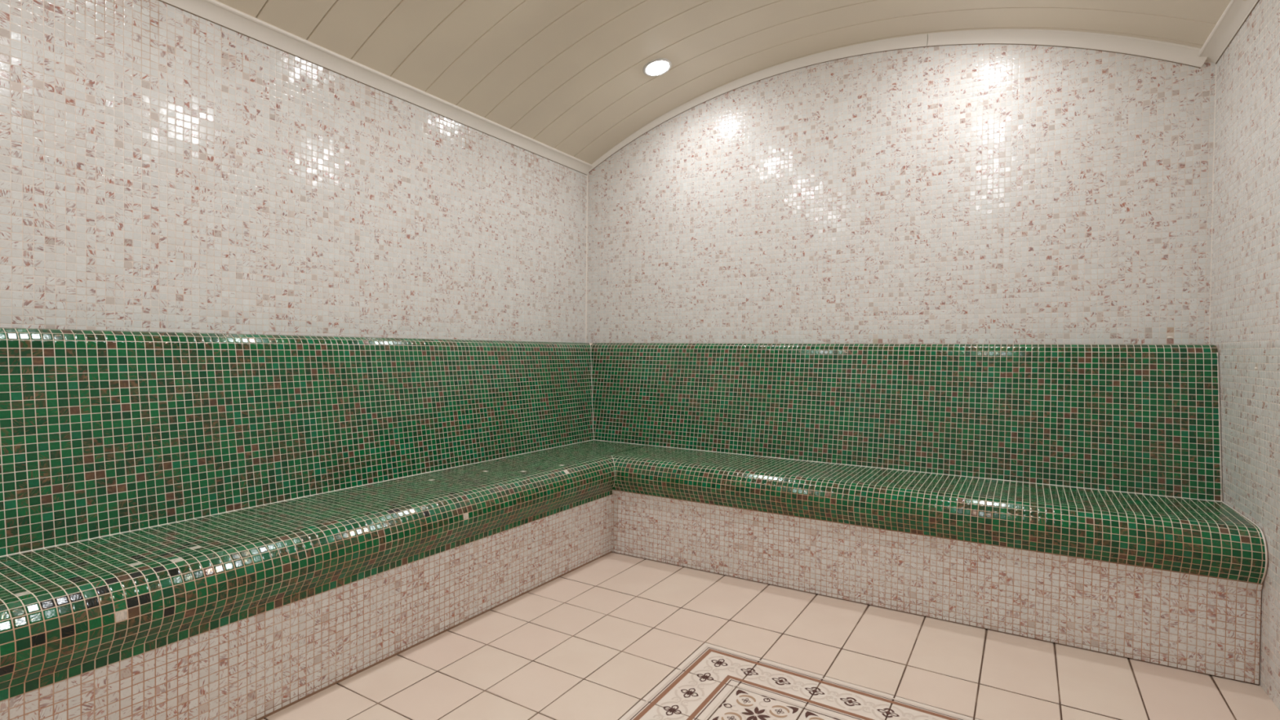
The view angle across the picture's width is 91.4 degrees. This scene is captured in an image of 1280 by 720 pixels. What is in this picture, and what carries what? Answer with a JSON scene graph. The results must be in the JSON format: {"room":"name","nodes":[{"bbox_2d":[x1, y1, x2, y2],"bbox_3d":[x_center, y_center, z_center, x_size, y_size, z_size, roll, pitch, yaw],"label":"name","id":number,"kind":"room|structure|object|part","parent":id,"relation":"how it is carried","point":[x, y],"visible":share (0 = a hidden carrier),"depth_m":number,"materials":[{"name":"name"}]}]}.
{"room":"spa","nodes":[
{"label":"spa","id":0,"kind":"room"},
{"bbox_2d":[0,0,586,342],"bbox_3d":[-1.352,-0.195,2.300,0.121,2.350,4.030,1,1,32],"label":"wall","id":1,"kind":"structure","parent":0,"point":[164,166],"depth_m":2.15,"materials":[{"name":"white tile"}]},
{"bbox_2d":[158,0,592,174],"bbox_3d":[-1.286,-1.150,2.220,0.046,0.068,3.737,1,1,32],"label":"trim","id":2,"kind":"structure","parent":1,"relation":"attached to","point":[216,12],"depth_m":2.48,"materials":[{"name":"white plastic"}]},
{"bbox_2d":[215,0,1246,164],"bbox_3d":[-0.032,-1.300,1.435,3.170,0.490,4.035,1,1,32],"label":"ceiling","id":3,"kind":"structure","parent":0,"point":[568,77],"depth_m":2.68,"materials":[{"name":"beige wood"}]},
{"bbox_2d":[643,57,671,76],"bbox_3d":[0.085,-1.433,3.054,0.141,0.041,0.144,1,1,15],"label":"recessed light","id":4,"kind":"object","parent":3,"relation":"in","point":[657,67],"visible":1,"depth_m":3.04,"materials":[{"name":"white glass"}]},
{"bbox_3d":[0.086,-1.429,3.054,0.107,0.013,0.107,-15,-7,31],"label":"lamp glass","id":5,"kind":"part","parent":4,"relation":"part of","materials":[{"name":"white glass"}]},
{"bbox_2d":[261,551,1279,719],"bbox_3d":[-0.026,1.015,1.496,3.220,0.120,4.000,1,1,32],"label":"floor","id":6,"kind":"structure","parent":0,"point":[593,641],"depth_m":1.97,"materials":[{"name":"beige tile"}]},
{"bbox_2d":[0,327,1267,719],"bbox_3d":[-0.067,0.443,1.514,2.903,1.023,3.791,1,1,32],"label":"bench","id":7,"kind":"object","parent":6,"relation":"on","point":[194,526],"visible":1,"depth_m":2.19,"materials":[{"name":"green tile"}]},
{"bbox_3d":[-1.237,0.272,2.174,0.212,0.723,3.684,1,1,32],"label":"backrest","id":8,"kind":"part","parent":7,"relation":"part of","materials":[{"name":"green tile"}]},
{"bbox_3d":[-1.065,0.563,2.002,0.606,0.186,3.567,1,1,32],"label":"seat","id":9,"kind":"part","parent":7,"relation":"part of","materials":[{"name":"green tile"}]},
{"bbox_3d":[0.894,0.281,2.988,2.798,0.723,0.212,1,1,31],"label":"backrest","id":10,"kind":"part","parent":7,"relation":"part of","materials":[{"name":"green tile"}]},
{"bbox_3d":[0.968,0.562,2.665,2.351,0.165,0.654,1,1,32],"label":"seat","id":11,"kind":"part","parent":7,"relation":"part of","materials":[{"name":"green tile"}]},
{"bbox_2d":[619,642,979,719],"bbox_3d":[0.213,0.964,1.141,0.996,0.002,1.631,1,1,32],"label":"tile panel","id":12,"kind":"object","parent":6,"relation":"on","point":[695,696],"visible":1,"depth_m":1.77,"materials":[{"name":"beige tile"}]},
{"bbox_2d":[586,44,1215,344],"bbox_3d":[1.037,-0.308,3.093,3.118,2.600,0.121,1,1,31],"label":"wall","id":13,"kind":"structure","parent":0,"point":[976,193],"depth_m":2.87,"materials":[{"name":"tile"}]},
{"bbox_2d":[585,174,587,342],"bbox_3d":[-0.327,-0.623,3.825,0.006,1.040,0.006,1,1,32],"label":"trim","id":14,"kind":"structure","parent":13,"relation":"attached to","point":[587,175],"depth_m":3.83,"materials":[{"name":"beige tile"}]},
{"bbox_2d":[588,33,928,173],"bbox_3d":[0.474,-1.336,3.322,1.935,0.424,0.047,1,1,31],"label":"trim","id":15,"kind":"structure","parent":13,"relation":"attached to","point":[919,40],"depth_m":3.17,"materials":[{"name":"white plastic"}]},
{"bbox_2d":[927,29,1207,68],"bbox_3d":[1.724,-1.303,2.584,0.985,0.375,0.048,1,1,31],"label":"trim","id":16,"kind":"structure","parent":13,"relation":"attached to","point":[1180,54],"depth_m":2.55,"materials":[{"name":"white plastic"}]},
{"bbox_2d":[1208,63,1216,344],"bbox_3d":[2.163,-0.586,2.357,0.002,1.060,0.002,1,1,32],"label":"trim","id":17,"kind":"structure","parent":13,"relation":"attached to","point":[1215,64],"depth_m":2.36,"materials":[{"name":"beige tile"}]},
{"bbox_2d":[1209,0,1279,711],"bbox_3d":[1.249,-0.145,0.684,0.124,2.350,4.025,1,1,30],"label":"wall","id":18,"kind":"structure","parent":0,"point":[1245,321],"depth_m":1.97,"materials":[{"name":"tile"}]},
{"bbox_2d":[1197,0,1259,63],"bbox_3d":[1.190,-1.145,0.723,0.058,0.092,3.801,1,1,30],"label":"trim","id":19,"kind":"structure","parent":18,"relation":"attached to","point":[1237,12],"depth_m":2.15,"materials":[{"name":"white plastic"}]}
]}

